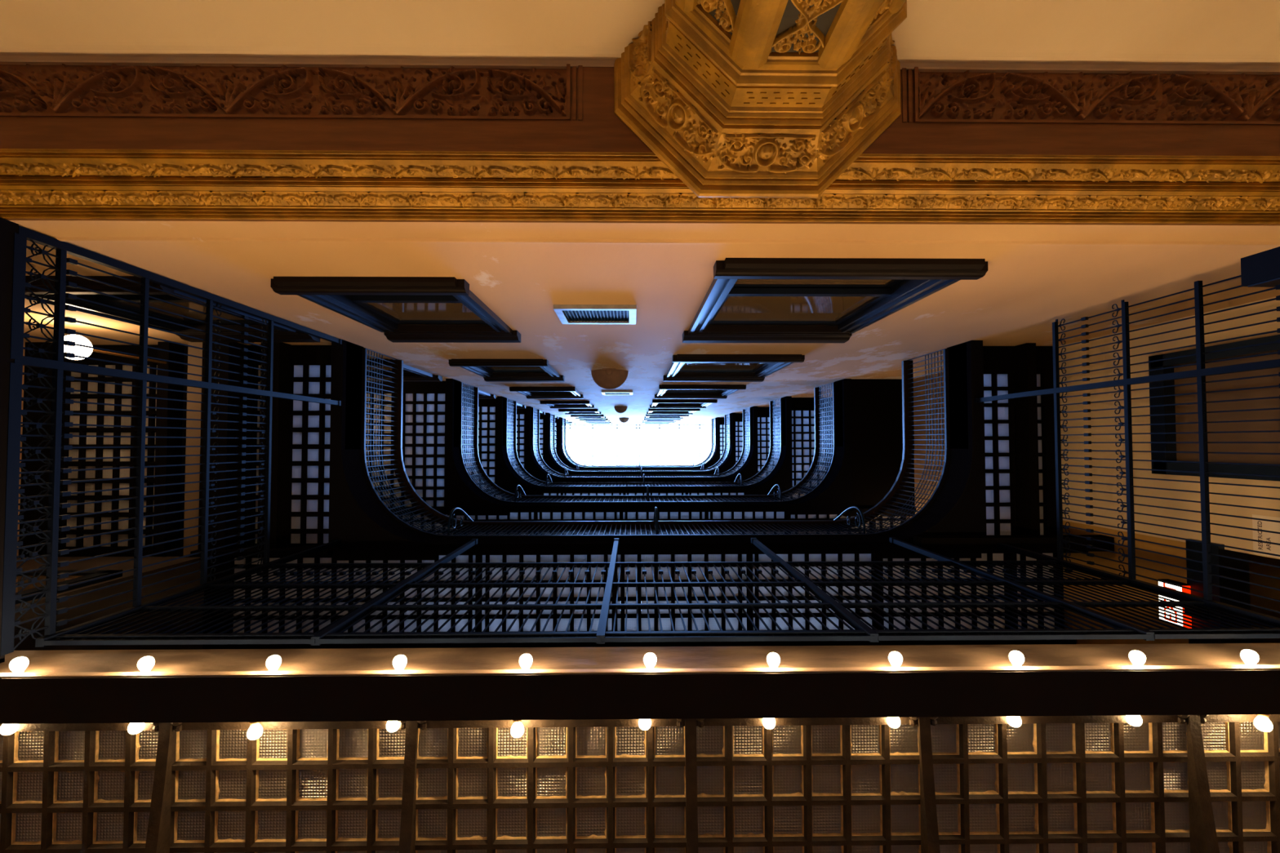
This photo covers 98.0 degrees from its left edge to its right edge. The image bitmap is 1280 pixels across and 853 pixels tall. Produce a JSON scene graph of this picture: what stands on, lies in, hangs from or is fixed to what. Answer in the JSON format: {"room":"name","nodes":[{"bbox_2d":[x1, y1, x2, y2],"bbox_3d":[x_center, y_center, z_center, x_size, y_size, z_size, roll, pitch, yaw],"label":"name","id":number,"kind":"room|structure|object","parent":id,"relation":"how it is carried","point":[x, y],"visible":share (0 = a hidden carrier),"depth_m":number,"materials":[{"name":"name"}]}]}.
{"room":"building atrium","nodes":[
{"label":"building atrium","id":0,"kind":"room"},
{"bbox_2d":[16,342,25,556],"bbox_3d":[-6.759,0.712,4.442,0.200,3.500,3.350,0,-92,-1],"label":"wall","id":1,"kind":"structure","parent":0,"point":[24,350],"depth_m":6.00,"materials":[{"name":"brown paint"}]},
{"bbox_2d":[13,556,204,650],"bbox_3d":[-5.844,2.263,17.766,1.980,30.200,1.030,0,-92,-1],"label":"wall","id":2,"kind":"structure","parent":0,"point":[28,643],"depth_m":5.25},
{"bbox_2d":[15,569,122,604],"bbox_3d":[-5.201,1.310,3.895,0.940,2.400,0.060,0,-92,-1],"label":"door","id":3,"kind":"structure","parent":2,"relation":"in","point":[91,574],"depth_m":4.83,"materials":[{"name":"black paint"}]},
{"bbox_2d":[562,417,715,466],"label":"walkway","id":4,"kind":"structure","parent":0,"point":[645,420],"depth_m":25.18,"materials":[{"name":"black metal"}]},
{"bbox_2d":[0,0,1279,49],"bbox_3d":[-0.007,-1.787,0.465,15.000,3.825,0.200,0,-92,-1],"label":"wall","id":5,"kind":"structure","parent":0,"point":[1075,24],"depth_m":2.24,"materials":[{"name":"beige paint"}]},
{"bbox_2d":[0,38,1279,75],"bbox_3d":[0.267,-1.633,2.438,9.800,0.130,0.074,0,-92,-1],"label":"trim","id":6,"kind":"structure","parent":5,"relation":"attached to","point":[16,51],"depth_m":2.43,"materials":[{"name":"beige paint"}]},
{"bbox_2d":[550,413,729,471],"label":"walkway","id":7,"kind":"structure","parent":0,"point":[647,416],"depth_m":21.57,"materials":[{"name":"black metal"}]},
{"bbox_2d":[2,190,1279,424],"bbox_3d":[-0.237,-0.725,17.903,13.200,30.248,0.300,0,-92,-1],"label":"wall","id":8,"kind":"structure","parent":0,"point":[1024,289],"depth_m":3.69,"materials":[{"name":"beige paint"}]},
{"bbox_2d":[25,275,319,342],"bbox_3d":[-3.852,-1.014,4.626,1.280,1.950,0.275,0,-92,-1],"label":"window","id":9,"kind":"structure","parent":8,"relation":"in","point":[281,333],"depth_m":4.64,"materials":[{"name":"black"}]},
{"bbox_2d":[270,276,520,342],"bbox_3d":[-1.837,-1.015,4.653,1.290,1.950,0.275,0,-92,-1],"label":"window","id":10,"kind":"structure","parent":8,"relation":"in","point":[380,304],"depth_m":4.44,"materials":[{"name":"black"}]},
{"bbox_2d":[366,358,442,382],"bbox_3d":[-3.900,-0.908,8.224,1.280,1.950,0.275,0,-92,-1],"label":"window","id":11,"kind":"structure","parent":8,"relation":"in","point":[417,375],"depth_m":8.85,"materials":[{"name":"black"}]},
{"bbox_2d":[462,386,495,399],"bbox_3d":[-3.947,-0.802,11.822,1.280,1.950,0.275,0,-92,-1],"label":"window","id":12,"kind":"structure","parent":8,"relation":"in","point":[482,395],"depth_m":12.46,"materials":[{"name":"black"}]},
{"bbox_2d":[448,359,564,382],"bbox_3d":[-1.885,-0.909,8.251,1.290,1.950,0.275,0,-92,-1],"label":"window","id":13,"kind":"structure","parent":8,"relation":"in","point":[485,368],"depth_m":8.51,"materials":[{"name":"black"}]},
{"bbox_2d":[506,400,525,408],"bbox_3d":[-3.995,-0.697,15.421,1.280,1.950,0.275,0,-92,-1],"label":"window","id":14,"kind":"structure","parent":8,"relation":"in","point":[518,406],"depth_m":16.06,"materials":[{"name":"black"}]},
{"bbox_2d":[509,386,583,399],"bbox_3d":[-1.932,-0.803,11.849,1.290,1.950,0.275,0,-92,-1],"label":"window","id":15,"kind":"structure","parent":8,"relation":"in","point":[531,393],"depth_m":12.20,"materials":[{"name":"black"}]},
{"bbox_2d":[18,340,1114,648],"bbox_3d":[-0.948,0.751,5.958,11.460,0.820,3.350,0,-92,-1],"label":"walkway","id":16,"kind":"object","parent":8,"relation":"attached to","point":[997,484],"visible":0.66,"depth_m":6.18,"materials":[{"name":"black paint"}]},
{"bbox_2d":[63,334,166,364],"bbox_3d":[-5.125,-0.701,5.588,0.230,1.335,0.230,0,-92,-1],"label":"globe lamp","id":17,"kind":"object","parent":16,"relation":"hanging from","point":[77,350],"visible":0.66,"depth_m":5.01,"materials":[{"name":"white glass"}]},
{"bbox_2d":[539,400,594,408],"bbox_3d":[-1.980,-0.698,15.447,1.290,1.950,0.275,0,-92,-1],"label":"window","id":18,"kind":"structure","parent":8,"relation":"in","point":[553,404],"depth_m":15.54,"materials":[{"name":"black"}]},
{"bbox_2d":[562,422,575,424],"bbox_3d":[-4.185,-0.274,29.813,1.280,1.950,0.275,0,-92,-1],"label":"window","id":19,"kind":"structure","parent":8,"relation":"in","point":[566,423],"depth_m":29.25,"materials":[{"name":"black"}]},
{"bbox_2d":[558,408,601,414],"bbox_3d":[-2.027,-0.592,19.046,1.290,1.950,0.275,0,-92,-1],"label":"window","id":20,"kind":"structure","parent":8,"relation":"in","point":[567,411],"depth_m":19.39,"materials":[{"name":"black"}]},
{"bbox_2d":[570,414,605,418],"bbox_3d":[-2.075,-0.487,22.644,1.290,1.950,0.275,0,-92,-1],"label":"window","id":21,"kind":"structure","parent":8,"relation":"in","point":[577,416],"depth_m":21.75,"materials":[{"name":"black"}]},
{"bbox_2d":[579,418,609,422],"bbox_3d":[-2.123,-0.381,26.242,1.290,1.950,0.275,0,-92,-1],"label":"window","id":22,"kind":"structure","parent":8,"relation":"in","point":[583,420],"depth_m":25.33,"materials":[{"name":"black"}]},
{"bbox_2d":[553,304,636,324],"bbox_3d":[-0.363,-0.944,4.710,0.660,0.570,0.035,0,-92,-1],"label":"air vent","id":23,"kind":"object","parent":8,"relation":"in","point":[566,313],"visible":1,"depth_m":4.65,"materials":[{"name":"grey metal"}]},
{"bbox_2d":[563,310,629,321],"bbox_3d":[-0.363,-0.950,4.710,0.540,0.470,0.020,0,-92,-1],"label":"grille","id":24,"kind":"object","parent":23,"relation":"attached to","point":[568,315],"depth_m":4.74,"materials":[{"name":"grey metal"}]},
{"bbox_2d":[586,422,612,424],"bbox_3d":[-2.170,-0.275,29.840,1.290,1.950,0.275,0,-92,-1],"label":"window","id":25,"kind":"structure","parent":8,"relation":"in","point":[588,423],"depth_m":28.95,"materials":[{"name":"black"}]},
{"bbox_2d":[591,368,628,389],"bbox_3d":[-0.462,-0.710,8.416,0.571,0.426,0.286,0,-92,-1],"label":"wall lamp","id":26,"kind":"object","parent":8,"relation":"attached to","point":[605,378],"visible":1,"depth_m":8.38,"materials":[{"name":"brown paint"}]},
{"bbox_2d":[601,391,632,395],"bbox_3d":[-0.490,-0.729,12.056,0.660,0.570,0.035,0,-92,-1],"label":"air vent","id":27,"kind":"object","parent":8,"relation":"in","point":[604,393],"visible":1,"depth_m":12.09,"materials":[{"name":"grey metal"}]},
{"bbox_2d":[604,392,630,394],"bbox_3d":[-0.490,-0.734,12.056,0.540,0.470,0.020,0,-92,-1],"label":"grille","id":28,"kind":"object","parent":27,"relation":"attached to","point":[605,393],"depth_m":12.15,"materials":[{"name":"white"}]},
{"bbox_2d":[613,405,627,413],"bbox_3d":[-0.583,-0.505,16.801,0.408,0.350,0.204,0,-92,-1],"label":"wall lamp","id":29,"kind":"object","parent":8,"relation":"attached to","point":[620,409],"visible":1,"depth_m":16.75,"materials":[{"name":"brown metal"}]},
{"bbox_2d":[618,417,629,422],"bbox_3d":[-0.703,-0.272,24.387,0.449,0.369,0.224,0,-92,-1],"label":"wall lamp","id":30,"kind":"object","parent":8,"relation":"attached to","point":[621,420],"visible":0.99,"depth_m":24.34,"materials":[{"name":"brown paint"}]},
{"bbox_2d":[0,148,1279,223],"bbox_3d":[0.264,-1.129,2.641,9.800,0.366,0.206,0,-92,-1],"label":"crown molding","id":31,"kind":"structure","parent":8,"relation":"attached to","point":[184,180],"depth_m":2.61,"materials":[{"name":"paint"}]},
{"bbox_2d":[551,417,728,469],"bbox_3d":[-1.188,1.284,24.109,11.460,0.500,3.350,0,-92,-1],"label":"walkway","id":32,"kind":"object","parent":8,"relation":"attached to","point":[719,422],"visible":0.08,"depth_m":23.96,"materials":[{"name":"black paint"}]},
{"bbox_2d":[365,378,915,560],"bbox_3d":[-0.998,0.861,9.717,11.460,0.500,3.350,0,-92,-1],"label":"walkway","id":33,"kind":"object","parent":8,"relation":"attached to","point":[868,420],"visible":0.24,"depth_m":9.66,"materials":[{"name":"black paint"}]},
{"bbox_2d":[533,407,750,477],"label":"railing","id":34,"kind":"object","parent":8,"relation":"in","point":[651,411],"depth_m":18.00,"materials":[{"name":"black metal"}]},
{"bbox_2d":[506,406,780,485],"bbox_3d":[-1.093,1.073,16.913,11.460,0.500,3.350,0,-92,-1],"label":"walkway","id":35,"kind":"object","parent":8,"relation":"attached to","point":[759,450],"visible":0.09,"depth_m":16.85,"materials":[{"name":"black paint"}]},
{"bbox_2d":[506,398,781,486],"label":"railing","id":36,"kind":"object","parent":8,"relation":"in","point":[656,403],"depth_m":14.30,"materials":[{"name":"black metal"}]},
{"bbox_2d":[462,395,832,502],"bbox_3d":[-1.046,0.967,13.315,11.460,0.500,3.350,0,-92,-1],"label":"walkway","id":37,"kind":"object","parent":8,"relation":"attached to","point":[795,460],"visible":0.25,"depth_m":13.41,"materials":[{"name":"black paint"}]},
{"bbox_2d":[461,382,834,502],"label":"railing","id":38,"kind":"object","parent":8,"relation":"in","point":[665,391],"depth_m":10.74,"materials":[{"name":"black metal"}]},
{"bbox_2d":[533,413,763,475],"bbox_3d":[-1.141,1.178,20.511,11.460,0.500,3.350,0,-92,-1],"label":"walkway","id":39,"kind":"object","parent":8,"relation":"attached to","point":[735,449],"visible":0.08,"depth_m":20.40,"materials":[{"name":"black paint"}]},
{"bbox_2d":[26,236,1279,246],"bbox_3d":[-0.041,-1.006,3.030,13.200,0.050,0.012,0,-92,-1],"label":"trim","id":40,"kind":"structure","parent":8,"relation":"attached to","point":[60,238],"depth_m":3.02,"materials":[{"name":"beige paint"}]},
{"bbox_2d":[364,348,946,535],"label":"railing","id":41,"kind":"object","parent":8,"relation":"in","point":[763,365],"depth_m":7.21,"materials":[{"name":"black metal"}]},
{"bbox_2d":[641,421,674,424],"bbox_3d":[0.940,-0.283,29.681,1.655,2.350,0.275,0,-92,-1],"label":"window","id":42,"kind":"structure","parent":8,"relation":"in","point":[642,423],"depth_m":30.51,"materials":[{"name":"black"}]},
{"bbox_2d":[682,257,987,342],"bbox_3d":[1.273,-1.022,4.494,1.655,2.350,0.275,0,-92,-1],"label":"window","id":43,"kind":"structure","parent":8,"relation":"in","point":[852,295],"depth_m":4.24,"materials":[{"name":"black"}]},
{"bbox_2d":[1240,246,1279,287],"bbox_3d":[3.698,-0.923,3.152,0.200,0.350,0.178,0,-92,-1],"label":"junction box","id":44,"kind":"object","parent":8,"relation":"attached to","point":[1261,269],"visible":1,"depth_m":3.23,"materials":[{"name":"black metal"}]},
{"bbox_2d":[714,296,1279,644],"bbox_3d":[5.274,1.247,17.942,1.300,30.200,3.650,0,-92,-1],"label":"wall","id":45,"kind":"structure","parent":0,"point":[1265,327],"depth_m":5.37,"materials":[{"name":"beige paint"}]},
{"bbox_2d":[1148,334,1279,481],"bbox_3d":[4.819,-0.135,4.245,0.130,1.850,1.090,0,-92,-1],"label":"window","id":46,"kind":"structure","parent":45,"relation":"in","point":[1271,348],"depth_m":4.59,"materials":[{"name":"black paint"}]},
{"bbox_2d":[1186,538,1251,643],"bbox_3d":[4.886,1.428,3.825,0.250,2.000,0.960,0,-92,-1],"label":"door","id":47,"kind":"structure","parent":45,"relation":"in","point":[1220,550],"depth_m":4.56,"materials":[{"name":"black paint"}]},
{"bbox_2d":[1158,578,1209,628],"bbox_3d":[4.737,1.558,4.839,0.120,0.400,0.360,0,-92,-1],"label":"exit sign","id":48,"kind":"object","parent":47,"relation":"attached to","point":[1161,584],"visible":0.29,"depth_m":4.86,"materials":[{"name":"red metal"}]},
{"bbox_2d":[1252,514,1279,558],"bbox_3d":[4.799,0.836,4.206,0.011,0.290,0.303,0,-92,-1],"label":"sign","id":49,"kind":"object","parent":45,"relation":"attached to","point":[1256,524],"visible":0.9,"depth_m":4.26,"materials":[{"name":"beige"}]},
{"bbox_3d":[-0.035,1.730,2.710,15.000,0.080,7.100,0,-92,-1],"label":"ceiling","id":50,"kind":"structure","parent":0,"visible":0},
{"bbox_2d":[0,217,1279,852],"bbox_3d":[-0.904,0.653,2.620,11.460,0.300,3.350,0,-92,-1],"label":"walkway","id":51,"kind":"object","parent":50,"relation":"attached to","point":[1166,784],"visible":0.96,"depth_m":2.66,"materials":[{"name":"brown metal"}]},
{"bbox_2d":[0,355,342,656],"bbox_3d":[-3.157,0.426,4.298,0.052,3.140,1.484,0,-92,-1],"label":"railing","id":52,"kind":"object","parent":51,"relation":"on","point":[15,437],"visible":1,"depth_m":3.11,"materials":[{"name":"black metal"}]},
{"bbox_2d":[9,226,343,391],"bbox_3d":[-3.158,-0.626,4.329,0.052,3.140,0.680,0,-92,-1],"label":"screen","id":53,"kind":"object","parent":51,"relation":"on","point":[18,309],"visible":0.99,"depth_m":3.25,"materials":[{"name":"black metal"}]},
{"bbox_2d":[974,359,1279,613],"bbox_3d":[3.632,0.407,4.388,0.052,3.140,1.514,0,-92,-1],"label":"railing","id":54,"kind":"object","parent":51,"relation":"on","point":[1201,374],"visible":1,"depth_m":3.91,"materials":[{"name":"black metal"}]},
{"bbox_2d":[996,542,1279,627],"bbox_3d":[3.633,1.160,4.376,0.080,3.120,0.080,0,-92,-1],"label":"post","id":55,"kind":"object","parent":51,"relation":"on","point":[1239,611],"visible":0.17,"depth_m":3.90,"materials":[{"name":"black metal"}]},
{"bbox_2d":[1052,275,1279,387],"bbox_3d":[3.639,-0.654,3.857,0.048,2.015,0.634,0,-92,-1],"label":"screen","id":56,"kind":"object","parent":51,"relation":"on","point":[1198,291],"visible":1,"depth_m":3.92,"materials":[{"name":"black metal"}]},
{"bbox_2d":[0,643,1279,724],"bbox_3d":[0.115,1.224,2.716,9.500,0.402,0.207,0,-92,-1],"label":"beam","id":57,"kind":"structure","parent":50,"relation":"attached to","point":[482,683],"depth_m":2.53,"materials":[{"name":"brown metal"}]},
{"bbox_2d":[0,724,18,735],"bbox_3d":[-2.909,1.373,2.566,0.060,0.059,0.094,0,-92,-1],"label":"light bulb","id":58,"kind":"object","parent":57,"relation":"attached to","point":[5,729],"visible":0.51,"depth_m":2.55,"materials":[{"name":"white glass"}]},
{"bbox_2d":[8,657,28,672],"bbox_3d":[-2.832,1.101,2.536,0.060,0.059,0.094,0,-92,-1],"label":"light bulb","id":59,"kind":"object","parent":57,"relation":"attached to","point":[19,664],"visible":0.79,"depth_m":2.52,"materials":[{"name":"white glass"}]},
{"bbox_2d":[127,723,144,733],"bbox_3d":[-2.331,1.372,2.573,0.060,0.059,0.094,0,-92,-1],"label":"light bulb","id":60,"kind":"object","parent":57,"relation":"attached to","point":[133,728],"visible":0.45,"depth_m":2.55,"materials":[{"name":"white glass"}]},
{"bbox_2d":[137,656,155,672],"bbox_3d":[-2.258,1.100,2.541,0.060,0.059,0.094,0,-92,-1],"label":"light bulb","id":61,"kind":"object","parent":57,"relation":"attached to","point":[145,664],"visible":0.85,"depth_m":2.53,"materials":[{"name":"white glass"}]},
{"bbox_2d":[35,539,433,647],"bbox_3d":[-2.439,1.166,4.373,1.450,2.965,0.052,0,-92,-1],"label":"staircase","id":62,"kind":"structure","parent":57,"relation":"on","point":[73,635],"depth_m":3.47,"materials":[{"name":"black metal"}]},
{"bbox_2d":[247,721,262,739],"bbox_3d":[-1.747,1.370,2.523,0.060,0.059,0.094,0,-92,-1],"label":"light bulb","id":63,"kind":"object","parent":57,"relation":"attached to","point":[255,731],"visible":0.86,"depth_m":2.50,"materials":[{"name":"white glass"}]},
{"bbox_2d":[248,721,260,725],"bbox_3d":[-1.747,1.336,2.524,0.048,0.047,0.026,0,-92,-1],"label":"socket","id":64,"kind":"object","parent":63,"relation":"attached to","point":[254,723],"depth_m":2.51,"materials":[{"name":"gold metal"}]},
{"bbox_2d":[266,654,281,671],"bbox_3d":[-1.684,1.100,2.555,0.060,0.059,0.094,0,-92,-1],"label":"light bulb","id":65,"kind":"object","parent":57,"relation":"attached to","point":[273,663],"visible":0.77,"depth_m":2.54,"materials":[{"name":"white glass"}]},
{"bbox_2d":[386,720,399,732],"bbox_3d":[-1.149,1.372,2.589,0.060,0.059,0.094,0,-92,-1],"label":"light bulb","id":66,"kind":"object","parent":57,"relation":"attached to","point":[391,726],"visible":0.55,"depth_m":2.57,"materials":[{"name":"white glass"}]},
{"bbox_2d":[392,654,406,671],"bbox_3d":[-1.104,1.099,2.555,0.060,0.059,0.094,0,-92,-1],"label":"light bulb","id":67,"kind":"object","parent":57,"relation":"attached to","point":[399,662],"visible":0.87,"depth_m":2.54,"materials":[{"name":"white glass"}]},
{"bbox_2d":[311,538,609,645],"bbox_3d":[-0.984,1.165,4.393,1.520,2.965,0.052,0,-92,-1],"label":"screen","id":68,"kind":"object","parent":57,"relation":"on","point":[334,633],"visible":0.97,"depth_m":3.49,"materials":[{"name":"black metal"}]},
{"bbox_2d":[511,720,524,737],"bbox_3d":[-0.560,1.370,2.539,0.060,0.059,0.094,0,-92,-1],"label":"light bulb","id":69,"kind":"object","parent":57,"relation":"attached to","point":[517,729],"visible":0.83,"depth_m":2.52,"materials":[{"name":"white glass"}]},
{"bbox_2d":[512,720,521,724],"bbox_3d":[-0.560,1.336,2.540,0.048,0.047,0.026,0,-92,-1],"label":"socket","id":70,"kind":"object","parent":69,"relation":"attached to","point":[515,722],"depth_m":2.52,"materials":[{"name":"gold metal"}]},
{"bbox_2d":[519,653,532,669],"bbox_3d":[-0.527,1.099,2.567,0.060,0.059,0.094,0,-92,-1],"label":"light bulb","id":71,"kind":"object","parent":57,"relation":"attached to","point":[526,660],"visible":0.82,"depth_m":2.55,"materials":[{"name":"white glass"}]},
{"bbox_2d":[638,719,651,730],"bbox_3d":[0.023,1.371,2.604,0.060,0.059,0.094,0,-92,-1],"label":"light bulb","id":72,"kind":"object","parent":57,"relation":"attached to","point":[644,724],"visible":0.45,"depth_m":2.58,"materials":[{"name":"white glass"}]},
{"bbox_2d":[644,653,656,668],"bbox_3d":[0.047,1.099,2.578,0.060,0.059,0.094,0,-92,-1],"label":"light bulb","id":73,"kind":"object","parent":57,"relation":"attached to","point":[650,659],"visible":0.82,"depth_m":2.56,"materials":[{"name":"white glass"}]},
{"bbox_2d":[595,537,875,644],"bbox_3d":[0.486,1.164,4.412,1.479,2.965,0.052,0,-92,-1],"label":"screen","id":74,"kind":"object","parent":57,"relation":"on","point":[768,635],"visible":1,"depth_m":3.51,"materials":[{"name":"black metal"}]},
{"bbox_2d":[762,718,775,728],"bbox_3d":[0.606,1.371,2.612,0.060,0.059,0.094,0,-92,-1],"label":"light bulb","id":75,"kind":"object","parent":57,"relation":"attached to","point":[769,723],"visible":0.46,"depth_m":2.59,"materials":[{"name":"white glass"}]},
{"bbox_2d":[766,652,780,668],"bbox_3d":[0.619,1.099,2.579,0.060,0.059,0.094,0,-92,-1],"label":"light bulb","id":76,"kind":"object","parent":57,"relation":"attached to","point":[773,659],"visible":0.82,"depth_m":2.56,"materials":[{"name":"white glass"}]},
{"bbox_2d":[886,717,900,728],"bbox_3d":[1.194,1.370,2.620,0.060,0.059,0.094,0,-92,-1],"label":"light bulb","id":77,"kind":"object","parent":57,"relation":"attached to","point":[894,722],"visible":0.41,"depth_m":2.60,"materials":[{"name":"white glass"}]},
{"bbox_2d":[888,651,902,666],"bbox_3d":[1.191,1.098,2.590,0.060,0.059,0.094,0,-92,-1],"label":"light bulb","id":78,"kind":"object","parent":57,"relation":"attached to","point":[895,659],"visible":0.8,"depth_m":2.57,"materials":[{"name":"white glass"}]},
{"bbox_2d":[751,537,1151,642],"bbox_3d":[1.951,1.163,4.431,1.509,2.965,0.052,0,-92,-1],"label":"screen","id":79,"kind":"object","parent":57,"relation":"on","point":[813,586],"visible":1,"depth_m":3.53,"materials":[{"name":"black metal"}]},
{"bbox_2d":[1006,715,1022,727],"bbox_3d":[1.768,1.370,2.627,0.060,0.059,0.094,0,-92,-1],"label":"light bulb","id":80,"kind":"object","parent":57,"relation":"attached to","point":[1013,721],"visible":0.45,"depth_m":2.61,"materials":[{"name":"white glass"}]},
{"bbox_2d":[1008,650,1024,666],"bbox_3d":[1.760,1.098,2.598,0.060,0.059,0.094,0,-92,-1],"label":"light bulb","id":81,"kind":"object","parent":57,"relation":"attached to","point":[1016,658],"visible":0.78,"depth_m":2.58,"materials":[{"name":"white glass"}]},
{"bbox_2d":[888,537,1279,640],"bbox_3d":[3.136,1.163,4.447,0.920,2.965,0.052,0,-92,-1],"label":"screen","id":82,"kind":"object","parent":57,"relation":"on","point":[1020,584],"visible":1,"depth_m":3.55,"materials":[{"name":"black metal"}]},
{"bbox_2d":[1125,715,1142,726],"bbox_3d":[2.341,1.370,2.635,0.060,0.059,0.094,0,-92,-1],"label":"light bulb","id":83,"kind":"object","parent":57,"relation":"attached to","point":[1134,720],"visible":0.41,"depth_m":2.62,"materials":[{"name":"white glass"}]},
{"bbox_2d":[1128,650,1146,666],"bbox_3d":[2.327,1.097,2.601,0.060,0.059,0.094,0,-92,-1],"label":"light bulb","id":84,"kind":"object","parent":57,"relation":"attached to","point":[1137,658],"visible":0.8,"depth_m":2.58,"materials":[{"name":"white glass"}]},
{"bbox_2d":[1240,649,1258,665],"bbox_3d":[2.864,1.097,2.611,0.060,0.059,0.094,0,-92,-1],"label":"light bulb","id":85,"kind":"object","parent":57,"relation":"attached to","point":[1251,657],"visible":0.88,"depth_m":2.60,"materials":[{"name":"white glass"}]},
{"bbox_2d":[1253,714,1272,732],"bbox_3d":[2.897,1.367,2.584,0.060,0.059,0.094,0,-92,-1],"label":"light bulb","id":86,"kind":"object","parent":57,"relation":"attached to","point":[1261,722],"visible":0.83,"depth_m":2.57,"materials":[{"name":"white glass"}]},
{"bbox_2d":[1257,714,1270,718],"bbox_3d":[2.897,1.333,2.586,0.048,0.047,0.026,0,-92,-1],"label":"socket","id":87,"kind":"object","parent":86,"relation":"attached to","point":[1260,716],"depth_m":2.57,"materials":[{"name":"gold metal"}]},
{"bbox_3d":[0.022,1.694,-1.600,15.000,0.100,6.920,0,-92,-1],"label":"floor","id":88,"kind":"structure","parent":0,"visible":0},
{"bbox_2d":[613,0,906,198],"bbox_3d":[0.547,-1.706,0.519,1.272,3.924,1.272,0,-92,-1],"label":"column capital","id":89,"kind":"object","parent":88,"relation":"on","point":[748,68],"visible":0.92,"depth_m":2.19,"materials":[{"name":"paint"}]},
{"bbox_3d":[-1.308,1.550,33.179,12.460,0.150,4.350,0,-92,-1],"label":"roof","id":90,"kind":"structure","parent":0,"visible":0},
{"bbox_2d":[562,424,711,465],"bbox_3d":[-0.765,1.545,33.032,12.542,0.140,3.350,0,-92,-1],"label":"window","id":91,"kind":"structure","parent":90,"relation":"attached to","point":[570,425],"depth_m":33.01,"materials":[{"name":"grey metal"}]},
{"bbox_3d":[-0.037,-1.539,2.706,15.000,0.120,0.665,0,-92,-1],"label":"ceiling","id":92,"kind":"structure","parent":0,"visible":0},
{"bbox_2d":[0,63,1279,155],"bbox_3d":[0.265,-1.415,2.620,9.800,0.353,0.417,0,-92,-1],"label":"decorative frieze","id":93,"kind":"structure","parent":92,"relation":"attached to","point":[113,106],"depth_m":2.46,"materials":[{"name":"brown wood"}]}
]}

